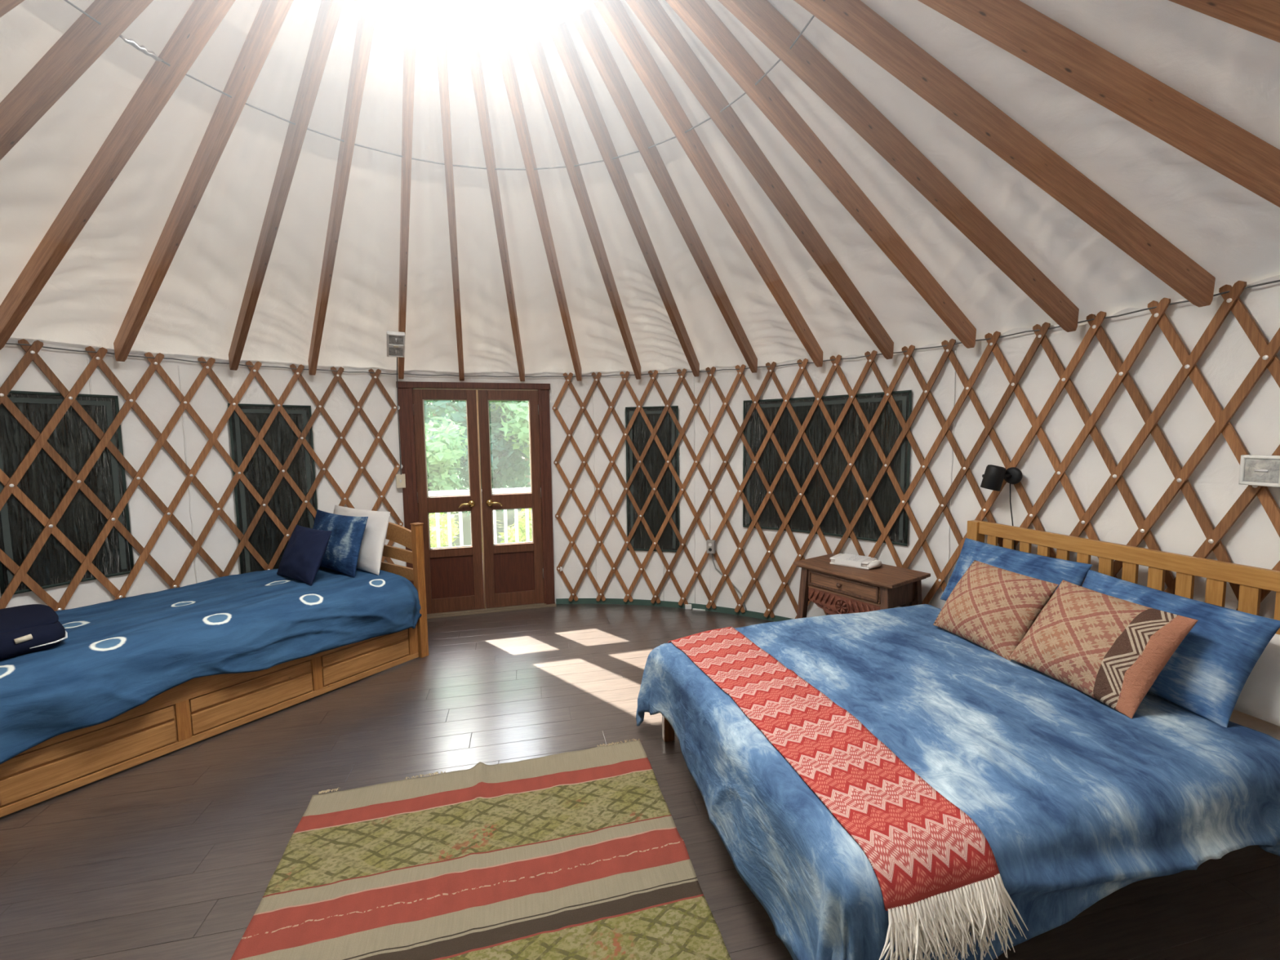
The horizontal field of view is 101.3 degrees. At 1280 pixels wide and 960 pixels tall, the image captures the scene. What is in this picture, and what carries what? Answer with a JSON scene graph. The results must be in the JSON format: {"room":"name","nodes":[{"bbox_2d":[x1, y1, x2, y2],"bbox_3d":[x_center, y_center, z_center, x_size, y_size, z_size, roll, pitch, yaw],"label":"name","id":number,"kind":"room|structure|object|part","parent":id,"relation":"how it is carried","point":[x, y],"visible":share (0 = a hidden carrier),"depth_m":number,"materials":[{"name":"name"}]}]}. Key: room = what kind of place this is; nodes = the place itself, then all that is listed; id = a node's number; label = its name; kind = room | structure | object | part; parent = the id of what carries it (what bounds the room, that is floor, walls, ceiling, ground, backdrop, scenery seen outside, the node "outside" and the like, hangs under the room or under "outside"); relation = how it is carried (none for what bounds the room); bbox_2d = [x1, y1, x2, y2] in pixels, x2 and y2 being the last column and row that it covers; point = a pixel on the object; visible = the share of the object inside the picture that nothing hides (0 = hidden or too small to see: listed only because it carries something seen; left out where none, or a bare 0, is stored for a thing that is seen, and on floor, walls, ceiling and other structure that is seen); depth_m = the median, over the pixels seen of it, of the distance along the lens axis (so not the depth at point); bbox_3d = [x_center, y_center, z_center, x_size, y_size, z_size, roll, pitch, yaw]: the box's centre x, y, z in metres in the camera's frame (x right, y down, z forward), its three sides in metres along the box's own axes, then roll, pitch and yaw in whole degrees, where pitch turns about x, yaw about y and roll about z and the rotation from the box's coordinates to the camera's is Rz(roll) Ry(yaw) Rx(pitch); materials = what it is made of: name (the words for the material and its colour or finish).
{"room":"traditional dwelling","nodes":[
{"label":"traditional dwelling","id":0,"kind":"room"},
{"bbox_2d":[0,338,403,611],"bbox_3d":[-3.082,0.330,2.250,1.234,2.140,4.913,0,5,10],"label":"wall","id":1,"kind":"structure","parent":0,"point":[31,354],"depth_m":3.51,"materials":[{"name":"brown wood"}]},
{"bbox_2d":[0,390,134,596],"bbox_3d":[-3.438,0.057,3.126,0.024,1.143,0.586,1,5,26],"label":"window","id":2,"kind":"structure","parent":1,"relation":"in","point":[44,482],"depth_m":3.12,"materials":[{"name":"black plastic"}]},
{"bbox_2d":[227,403,317,573],"bbox_3d":[-2.788,0.076,4.032,0.538,1.300,0.022,-5,6,-44],"label":"window","id":3,"kind":"structure","parent":1,"relation":"in","point":[261,472],"depth_m":4.01,"materials":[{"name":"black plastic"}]},
{"bbox_2d":[395,474,405,488],"bbox_3d":[-2.052,0.009,4.503,0.072,0.120,0.016,-2,5,-15],"label":"light switch","id":4,"kind":"object","parent":1,"relation":"attached to","point":[400,478],"visible":1,"depth_m":4.50,"materials":[{"name":"beige plastic"}]},
{"bbox_2d":[403,371,542,383],"bbox_3d":[-1.474,-0.907,4.698,1.347,0.150,0.074,-2,5,-15],"label":"wall","id":5,"kind":"structure","parent":0,"point":[406,377],"depth_m":4.73,"materials":[{"name":"fabric"}]},
{"bbox_2d":[412,389,485,613],"bbox_3d":[-1.681,0.199,4.645,0.548,1.980,0.104,-2,5,-15],"label":"door","id":6,"kind":"structure","parent":5,"relation":"in","point":[455,575],"depth_m":4.68,"materials":[{"name":"red wood"}]},
{"bbox_3d":[-1.709,-0.748,4.595,0.363,0.085,0.044,-2,5,-15],"label":"rail","id":7,"kind":"part","parent":6,"relation":"part of","materials":[{"name":"red wood"}]},
{"bbox_3d":[-1.697,0.213,4.673,0.363,0.133,0.044,-2,5,-15],"label":"rail","id":8,"kind":"part","parent":6,"relation":"part of","materials":[{"name":"red wood"}]},
{"bbox_3d":[-1.691,0.645,4.709,0.363,0.075,0.044,-2,5,-15],"label":"rail","id":9,"kind":"part","parent":6,"relation":"part of","materials":[{"name":"red wood"}]},
{"bbox_3d":[-1.689,0.870,4.729,0.383,0.395,0.016,-2,5,-15],"label":"panel","id":10,"kind":"part","parent":6,"relation":"part of","materials":[{"name":"brown wood"}]},
{"bbox_3d":[-1.685,1.120,4.747,0.363,0.127,0.044,-2,5,-15],"label":"rail","id":11,"kind":"part","parent":6,"relation":"part of","materials":[{"name":"red wood"}]},
{"bbox_3d":[-1.548,0.226,4.641,0.112,0.042,0.022,-2,5,-15],"label":"lever","id":12,"kind":"part","parent":6,"relation":"part of","materials":[{"name":"gold metal"}]},
{"bbox_3d":[-1.502,0.214,4.677,0.062,0.062,0.052,-2,5,-15],"label":"handle","id":13,"kind":"part","parent":6,"relation":"part of","materials":[{"name":"gold metal"}]},
{"bbox_2d":[395,381,555,604],"bbox_3d":[-1.445,0.170,4.760,1.294,2.072,0.126,-2,5,-15],"label":"trim","id":14,"kind":"structure","parent":5,"relation":"attached to","point":[406,427],"depth_m":4.68,"materials":[{"name":"brown wood"}]},
{"bbox_2d":[477,390,543,608],"bbox_3d":[-1.164,0.180,4.787,0.530,1.980,0.104,-2,5,-15],"label":"door","id":15,"kind":"structure","parent":5,"relation":"in","point":[514,575],"depth_m":4.82,"materials":[{"name":"red wood"}]},
{"bbox_3d":[-1.352,0.208,4.719,0.062,0.062,0.052,-2,5,-15],"label":"handle","id":16,"kind":"part","parent":15,"relation":"part of","materials":[{"name":"gold metal"}]},
{"bbox_3d":[-1.293,0.217,4.711,0.112,0.042,0.022,-2,5,-15],"label":"lever","id":17,"kind":"part","parent":15,"relation":"part of","materials":[{"name":"gold metal"}]},
{"bbox_3d":[-1.187,-0.766,4.739,0.362,0.085,0.044,-2,5,-15],"label":"rail","id":18,"kind":"part","parent":15,"relation":"part of","materials":[{"name":"red wood"}]},
{"bbox_3d":[-1.174,0.194,4.817,0.362,0.133,0.044,-2,5,-15],"label":"rail","id":19,"kind":"part","parent":15,"relation":"part of","materials":[{"name":"red wood"}]},
{"bbox_3d":[-1.168,0.627,4.852,0.362,0.075,0.044,-2,5,-15],"label":"rail","id":20,"kind":"part","parent":15,"relation":"part of","materials":[{"name":"red wood"}]},
{"bbox_3d":[-1.166,0.851,4.872,0.382,0.395,0.016,-2,5,-15],"label":"panel","id":21,"kind":"part","parent":15,"relation":"part of","materials":[{"name":"brown wood"}]},
{"bbox_3d":[-1.162,1.101,4.891,0.362,0.127,0.044,-2,5,-15],"label":"rail","id":22,"kind":"part","parent":15,"relation":"part of","materials":[{"name":"red wood"}]},
{"bbox_2d":[0,0,1279,381],"bbox_3d":[-0.651,-1.355,1.666,6.400,1.464,6.400,-3,5,-27],"label":"ceiling","id":23,"kind":"structure","parent":0,"point":[917,173],"depth_m":2.53,"materials":[{"name":"fabric"}]},
{"bbox_2d":[386,330,404,474],"bbox_3d":[-1.934,-0.575,4.196,0.125,1.100,0.582,-3,5,-27],"label":"wall lamp","id":24,"kind":"object","parent":23,"relation":"attached to","point":[395,340],"depth_m":4.01,"materials":[{"name":"white plastic"}]},
{"bbox_3d":[-1.980,-0.531,4.322,0.013,0.994,0.321,-3,5,-27],"label":"lamp wire","id":25,"kind":"part","parent":24,"relation":"part of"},
{"bbox_2d":[64,0,825,169],"bbox_3d":[-0.655,-1.674,2.074,2.626,0.028,1.762,-1,5,0],"label":"cable","id":26,"kind":"object","parent":23,"relation":"attached to","point":[142,48],"visible":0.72,"depth_m":2.37,"materials":[{"name":"metal"}]},
{"bbox_2d":[392,0,572,22],"bbox_3d":[-0.622,-2.189,1.598,1.560,0.455,1.560,-1,5,0],"label":"window","id":27,"kind":"structure","parent":23,"relation":"attached to","point":[474,11],"depth_m":2.26,"materials":[{"name":"glass"}]},
{"bbox_2d":[0,604,1279,959],"bbox_3d":[-0.615,1.447,1.894,6.480,0.030,6.480,-1,5,0],"label":"floor","id":28,"kind":"structure","parent":0,"point":[172,855],"depth_m":2.25,"materials":[{"name":"brown wood"}]},
{"bbox_2d":[0,521,428,817],"bbox_3d":[-2.578,0.858,3.225,1.033,0.980,2.136,2,6,35],"label":"frame","id":29,"kind":"object","parent":28,"relation":"on","point":[197,709],"visible":0.69,"depth_m":2.76,"materials":[{"name":"brown wood"}]},
{"bbox_3d":[-2.539,1.200,2.439,0.019,0.068,0.575,2,6,35],"label":"panel","id":30,"kind":"part","parent":29,"relation":"part of","materials":[{"name":"brown wood"}]},
{"bbox_3d":[-2.538,1.302,2.447,0.019,0.108,0.575,2,6,35],"label":"panel","id":31,"kind":"part","parent":29,"relation":"part of","materials":[{"name":"brown wood"}]},
{"bbox_3d":[-2.171,1.333,2.973,0.016,0.038,2.000,2,6,35],"label":"rail","id":32,"kind":"part","parent":29,"relation":"part of","materials":[{"name":"brown wood"}]},
{"bbox_3d":[-2.175,1.039,2.949,0.016,0.148,2.000,2,6,35],"label":"rail","id":33,"kind":"part","parent":29,"relation":"part of","materials":[{"name":"brown wood"}]},
{"bbox_3d":[-2.174,1.152,2.965,0.019,0.068,0.578,2,6,35],"label":"panel","id":34,"kind":"part","parent":29,"relation":"part of","materials":[{"name":"brown wood"}]},
{"bbox_3d":[-2.172,1.254,2.974,0.019,0.108,0.578,2,6,35],"label":"panel","id":35,"kind":"part","parent":29,"relation":"part of","materials":[{"name":"brown wood"}]},
{"bbox_3d":[-1.811,1.105,3.488,0.019,0.068,0.570,2,6,35],"label":"panel","id":36,"kind":"part","parent":29,"relation":"part of","materials":[{"name":"brown wood"}]},
{"bbox_3d":[-1.810,1.207,3.497,0.019,0.108,0.570,2,6,35],"label":"panel","id":37,"kind":"part","parent":29,"relation":"part of","materials":[{"name":"brown wood"}]},
{"bbox_3d":[-1.592,0.802,3.799,0.062,0.972,0.058,2,6,35],"label":"post","id":38,"kind":"part","parent":29,"relation":"part of","materials":[{"name":"brown wood"}]},
{"bbox_3d":[-2.584,0.890,3.225,0.930,0.235,1.980,2,6,35],"label":"mattress","id":39,"kind":"object","parent":29,"relation":"on","visible":0},
{"bbox_2d":[0,566,421,764],"bbox_3d":[-2.526,0.900,3.216,1.102,0.403,2.040,2,6,35],"label":"duvet","id":40,"kind":"object","parent":39,"relation":"on","point":[117,655],"visible":0.83,"depth_m":2.81,"materials":[{"name":"blue cloth with white ring pattern"}]},
{"bbox_2d":[0,604,67,659],"bbox_3d":[-3.006,0.718,2.482,0.557,0.130,0.364,2,6,35],"label":"bag","id":41,"kind":"object","parent":40,"relation":"on","point":[33,628],"visible":1,"depth_m":2.44,"materials":[{"name":"blue fabric"}]},
{"bbox_2d":[276,524,332,585],"bbox_3d":[-2.332,0.509,3.638,0.533,0.338,0.184,2,6,33],"label":"cushion","id":42,"kind":"object","parent":40,"relation":"on","point":[302,557],"visible":1,"depth_m":3.54,"materials":[{"name":"blue fabric"}]},
{"bbox_2d":[312,509,368,577],"bbox_3d":[-2.255,0.454,3.878,0.763,0.413,0.172,2,6,33],"label":"pillow","id":43,"kind":"object","parent":40,"relation":"on","point":[341,554],"visible":0.67,"depth_m":3.73,"materials":[{"name":"blue fabric"}]},
{"bbox_2d":[333,505,390,575],"bbox_3d":[-2.139,0.435,3.949,0.802,0.437,0.174,2,6,33],"label":"pillow","id":44,"kind":"object","parent":40,"relation":"on","point":[371,553],"visible":0.62,"depth_m":3.75,"materials":[{"name":"white fabric"}]},
{"bbox_2d":[230,738,731,959],"bbox_3d":[-0.474,1.440,1.594,1.508,0.027,1.976,-2,5,-15],"label":"rug","id":45,"kind":"object","parent":28,"relation":"on","point":[580,855],"visible":1,"depth_m":1.89,"materials":[{"name":"fabric"}]},
{"bbox_2d":[684,604,705,610],"bbox_3d":[0.508,1.129,4.807,0.185,0.103,0.093,0,5,12],"label":"power adapter","id":46,"kind":"object","parent":28,"relation":"on","point":[686,606],"visible":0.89,"depth_m":4.79,"materials":[{"name":"white plastic"}]},
{"bbox_2d":[793,553,930,618],"bbox_3d":[1.519,0.931,3.665,0.455,0.655,0.755,-4,6,-34],"label":"side table","id":47,"kind":"object","parent":28,"relation":"on","point":[836,589],"visible":0.75,"depth_m":3.51,"materials":[{"name":"brown wood"}]},
{"bbox_3d":[1.190,0.939,3.837,0.071,0.620,0.101,-4,6,-34],"label":"leg","id":48,"kind":"part","parent":47,"relation":"part of","materials":[{"name":"brown wood"}]},
{"bbox_3d":[1.341,0.709,3.535,0.040,0.036,0.036,-4,6,-34],"label":"knob","id":49,"kind":"part","parent":47,"relation":"part of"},
{"bbox_3d":[1.358,0.710,3.539,0.012,0.100,0.532,-4,6,-34],"label":"moulding","id":50,"kind":"part","parent":47,"relation":"part of","materials":[{"name":"brown wood"}]},
{"bbox_3d":[1.494,0.701,3.631,0.320,0.114,0.548,-4,6,-34],"label":"drawer","id":51,"kind":"part","parent":47,"relation":"part of","materials":[{"name":"brown wood"}]},
{"bbox_3d":[1.378,0.778,3.558,0.030,0.018,0.555,-4,6,-34],"label":"drawer rail","id":52,"kind":"part","parent":47,"relation":"part of","materials":[{"name":"brown wood"}]},
{"bbox_2d":[829,553,881,569],"bbox_3d":[1.529,0.573,3.700,0.316,0.054,0.194,3,6,42],"label":"folded towel","id":53,"kind":"object","parent":47,"relation":"on","point":[855,561],"visible":1,"depth_m":3.65,"materials":[{"name":"white fabric"}]},
{"bbox_3d":[1.555,0.978,3.301,0.071,0.620,0.096,-4,6,-34],"label":"leg","id":54,"kind":"part","parent":47,"relation":"part of","materials":[{"name":"brown wood"}]},
{"bbox_3d":[1.692,0.733,3.393,0.290,0.150,0.015,-4,6,-34],"label":"panel","id":55,"kind":"part","parent":47,"relation":"part of","materials":[{"name":"brown wood"}]},
{"bbox_3d":[1.659,0.740,3.747,0.020,0.220,0.555,-4,6,-34],"label":"panel","id":56,"kind":"part","parent":47,"relation":"part of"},
{"bbox_3d":[1.844,0.958,3.496,0.054,0.620,0.096,-4,6,-34],"label":"leg","id":57,"kind":"part","parent":47,"relation":"part of","materials":[{"name":"brown wood"}]},
{"bbox_2d":[662,520,1279,742],"bbox_3d":[1.306,0.857,2.242,2.065,1.040,1.641,-2,5,-15],"label":"double bed","id":58,"kind":"object","parent":28,"relation":"on","point":[1251,580],"visible":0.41,"depth_m":2.35,"materials":[{"name":"brown wood"}]},
{"bbox_3d":[0.146,1.183,2.727,0.055,0.340,0.046,-2,5,-15],"label":"leg","id":59,"kind":"part","parent":58,"relation":"part of","materials":[{"name":"brown wood"}]},
{"bbox_3d":[2.066,0.767,3.257,0.065,1.034,0.070,-2,5,-15],"label":"post","id":60,"kind":"part","parent":58,"relation":"part of","materials":[{"name":"brown wood"}]},
{"bbox_3d":[2.262,0.342,2.461,0.032,0.075,1.501,-2,5,-15],"label":"rail","id":61,"kind":"part","parent":58,"relation":"part of","materials":[{"name":"brown wood"}]},
{"bbox_2d":[1229,709,1279,740],"bbox_3d":[1.283,0.956,2.251,1.960,0.169,1.470,-2,5,-15],"label":"mattress","id":62,"kind":"object","parent":58,"relation":"on","point":[1237,717],"visible":0.02,"depth_m":1.91,"materials":[{"name":"white fabric"}]},
{"bbox_2d":[635,604,1279,959],"bbox_3d":[1.030,1.064,2.190,1.752,0.562,1.748,-2,5,-15],"label":"duvet","id":63,"kind":"object","parent":62,"relation":"on","point":[1077,801],"visible":0.77,"depth_m":1.59,"materials":[{"name":"blue fabric"}]},
{"bbox_2d":[667,626,1028,959],"bbox_3d":[0.543,0.990,2.019,0.432,0.380,1.706,-2,5,-14],"label":"throw blanket","id":64,"kind":"object","parent":63,"relation":"on","point":[919,846],"visible":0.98,"depth_m":1.40,"materials":[{"name":"red fabric"}]},
{"bbox_2d":[933,560,1058,660],"bbox_3d":[1.666,0.599,2.491,0.277,0.336,0.430,-2,5,-12],"label":"cushion","id":65,"kind":"object","parent":63,"relation":"on","point":[993,608],"visible":0.93,"depth_m":2.40,"materials":[{"name":"beige fabric"}]},
{"bbox_2d":[1008,579,1197,719],"bbox_3d":[1.770,0.630,2.050,0.292,0.350,0.479,-2,5,-12],"label":"cushion","id":66,"kind":"object","parent":63,"relation":"on","point":[1111,650],"visible":1,"depth_m":1.95,"materials":[{"name":"beige fabric"}]},
{"bbox_2d":[1081,568,1279,727],"bbox_3d":[1.998,0.619,2.065,0.259,0.383,0.632,-2,5,-12],"label":"bed pillow","id":67,"kind":"object","parent":63,"relation":"on","point":[1206,674],"visible":0.54,"depth_m":1.85,"materials":[{"name":"blue fabric"}]},
{"bbox_2d":[939,537,1092,600],"bbox_3d":[1.965,0.556,2.810,0.228,0.360,0.705,-2,5,-13],"label":"bed pillow","id":68,"kind":"object","parent":62,"relation":"on","point":[1052,570],"visible":0.5,"depth_m":2.75,"materials":[{"name":"blue fabric"}]},
{"bbox_2d":[1233,633,1279,726],"bbox_3d":[2.240,0.698,1.903,0.199,0.286,0.524,-2,5,-13],"label":"bed pillow","id":69,"kind":"object","parent":62,"relation":"on","point":[1260,696],"visible":0.15,"depth_m":1.84,"materials":[{"name":"white fabric"}]},
{"bbox_2d":[0,275,1279,618],"bbox_3d":[-0.552,0.339,1.876,7.650,2.200,7.521,-1,5,0],"label":"wall","id":70,"kind":"structure","parent":0,"point":[1252,540],"depth_m":3.49,"materials":[{"name":"fabric"}]},
{"bbox_2d":[426,603,555,618],"bbox_3d":[-1.423,1.190,4.830,1.280,0.028,0.155,-2,5,-15],"label":"threshold","id":71,"kind":"object","parent":70,"relation":"attached to","point":[441,615],"depth_m":4.78,"materials":[{"name":"brown wood"}]},
{"bbox_2d":[5,280,1279,377],"bbox_3d":[-0.643,-0.719,1.984,6.207,0.016,5.677,-1,5,0],"label":"cable","id":72,"kind":"object","parent":70,"relation":"attached to","point":[1276,281],"visible":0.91,"depth_m":3.52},
{"bbox_2d":[625,405,679,551],"bbox_3d":[0.114,-0.004,4.808,0.505,1.328,0.021,0,5,14],"label":"window","id":73,"kind":"structure","parent":70,"relation":"in","point":[639,433],"depth_m":4.81,"materials":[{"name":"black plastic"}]},
{"bbox_2d":[555,598,792,621],"bbox_3d":[1.225,1.337,2.439,2.404,0.052,6.077,-2,5,-17],"label":"trim","id":74,"kind":"structure","parent":70,"relation":"attached to","point":[558,601],"depth_m":4.87,"materials":[{"name":"wood"}]},
{"bbox_2d":[706,539,715,553],"bbox_3d":[0.625,0.589,4.631,0.072,0.116,0.048,1,5,24],"label":"power outlet","id":75,"kind":"object","parent":70,"relation":"attached to","point":[710,544],"visible":1,"depth_m":4.61,"materials":[{"name":"plastic"}]},
{"bbox_2d":[711,553,746,610],"bbox_3d":[0.786,0.888,4.628,0.320,0.488,0.022,2,5,26],"label":"cable","id":76,"kind":"object","parent":70,"relation":"attached to","point":[718,571],"visible":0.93,"depth_m":4.65,"materials":[{"name":"grey plastic"}]},
{"bbox_2d":[742,390,912,546],"bbox_3d":[1.400,-0.107,4.093,1.322,1.083,0.081,3,6,41],"label":"window","id":77,"kind":"structure","parent":70,"relation":"in","point":[887,428],"depth_m":4.07,"materials":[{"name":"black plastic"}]},
{"bbox_2d":[980,464,1022,550],"bbox_3d":[2.105,0.292,3.081,0.202,0.764,0.101,1,5,21],"label":"reading lamp","id":78,"kind":"object","parent":70,"relation":"attached to","point":[993,476],"visible":0.98,"depth_m":3.03,"materials":[{"name":"black metal"}]},
{"bbox_3d":[2.064,-0.013,3.069,0.122,0.153,0.110,-1,5,0],"label":"lamp shade","id":79,"kind":"part","parent":78,"relation":"part of","materials":[{"name":"black metal"}]},
{"bbox_3d":[2.108,-0.019,3.048,0.093,0.028,0.027,1,5,19],"label":"arm","id":80,"kind":"part","parent":78,"relation":"part of","materials":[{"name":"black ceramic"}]},
{"bbox_3d":[2.169,0.348,3.061,0.014,0.655,0.054,-2,5,-12],"label":"cord","id":81,"kind":"part","parent":78,"relation":"part of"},
{"bbox_2d":[1238,454,1279,487],"bbox_3d":[2.416,-0.031,1.962,0.053,0.118,0.308,-1,5,-3],"label":"thermostat","id":82,"kind":"object","parent":70,"relation":"attached to","point":[1255,469],"visible":1,"depth_m":2.03,"materials":[{"name":"white plastic"}]},
{"bbox_3d":[2.395,-0.036,2.023,0.010,0.010,0.040,-1,5,-3],"label":"bulb","id":83,"kind":"part","parent":82,"relation":"part of","materials":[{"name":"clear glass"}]},
{"label":"outside","id":84,"kind":"structure","parent":0,"visible":0},
{"bbox_2d":[430,486,525,546],"bbox_3d":[-10.322,0.046,34.666,60.000,0.300,57.701,-2,5,-15],"label":"ground","id":85,"kind":"structure","parent":84,"point":[510,513],"depth_m":16.02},
{"bbox_2d":[425,416,467,491],"bbox_3d":[-4.649,0.257,10.359,2.736,3.083,2.780,2,5,31],"label":"tree","id":86,"kind":"object","parent":85,"relation":"on","point":[442,457],"visible":0.26,"depth_m":10.00,"materials":[{"name":"green plant"}]},
{"bbox_2d":[429,512,482,547],"bbox_3d":[-2.914,1.172,7.779,2.464,1.671,2.176,0,5,10],"label":"shrub","id":87,"kind":"object","parent":85,"relation":"on","point":[442,519],"visible":0.1,"depth_m":7.37,"materials":[{"name":"yellow plant"}]},
{"bbox_2d":[424,400,495,432],"bbox_3d":[-8.113,-4.309,19.025,8.911,10.868,9.281,2,5,28],"label":"tree","id":88,"kind":"object","parent":85,"relation":"on","point":[431,413],"visible":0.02,"depth_m":20.01,"materials":[{"name":"green plant"}]},
{"bbox_2d":[423,400,530,524],"bbox_3d":[-4.415,-2.588,16.027,5.787,7.827,5.411,0,5,11],"label":"tree","id":89,"kind":"object","parent":85,"relation":"on","point":[513,475],"visible":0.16,"depth_m":14.63,"materials":[{"name":"green plant"}]},
{"bbox_2d":[443,416,516,486],"bbox_3d":[-6.332,-1.390,13.369,5.316,5.920,4.907,0,5,13],"label":"tree","id":90,"kind":"object","parent":85,"relation":"on","point":[493,431],"visible":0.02,"depth_m":14.21,"materials":[{"name":"green plant"}]},
{"bbox_2d":[431,400,530,489],"bbox_3d":[-4.643,-3.538,19.230,5.927,10.011,11.593,-3,5,-29],"label":"tree","id":91,"kind":"object","parent":85,"relation":"on","point":[454,406],"visible":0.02,"depth_m":19.89,"materials":[{"name":"green plant"}]},
{"bbox_2d":[463,392,529,466],"bbox_3d":[-2.543,-1.457,13.725,5.359,5.899,4.175,3,6,38],"label":"tree","id":92,"kind":"object","parent":85,"relation":"on","point":[518,422],"visible":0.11,"depth_m":12.11,"materials":[{"name":"green plant"}]},
{"bbox_2d":[497,508,532,543],"bbox_3d":[-1.654,1.151,7.965,2.107,1.761,1.687,-4,5,-31],"label":"shrub","id":93,"kind":"object","parent":85,"relation":"on","point":[511,533],"visible":0.09,"depth_m":7.68,"materials":[{"name":"yellow plant"}]},
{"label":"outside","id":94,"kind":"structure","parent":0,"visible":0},
{"bbox_3d":[-1.685,1.156,6.006,6.600,0.030,2.170,-2,5,-15],"label":"deck","id":95,"kind":"object","parent":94,"visible":0},
{"bbox_2d":[428,487,530,547],"bbox_3d":[-2.037,0.599,6.838,6.000,0.955,0.121,-2,5,-15],"label":"deck railing","id":96,"kind":"object","parent":95,"relation":"on","point":[455,492],"visible":0.14,"depth_m":6.79,"materials":[{"name":"white wood"}]},
{"bbox_3d":[-2.042,0.205,6.806,6.000,0.085,0.040,-2,5,-15],"label":"rail","id":97,"kind":"part","parent":96,"relation":"part of","materials":[{"name":"white wood"}]},
{"bbox_3d":[-2.043,0.143,6.801,6.000,0.040,0.120,-2,5,-15],"label":"rail","id":98,"kind":"part","parent":96,"relation":"part of","materials":[{"name":"white wood"}]}
]}

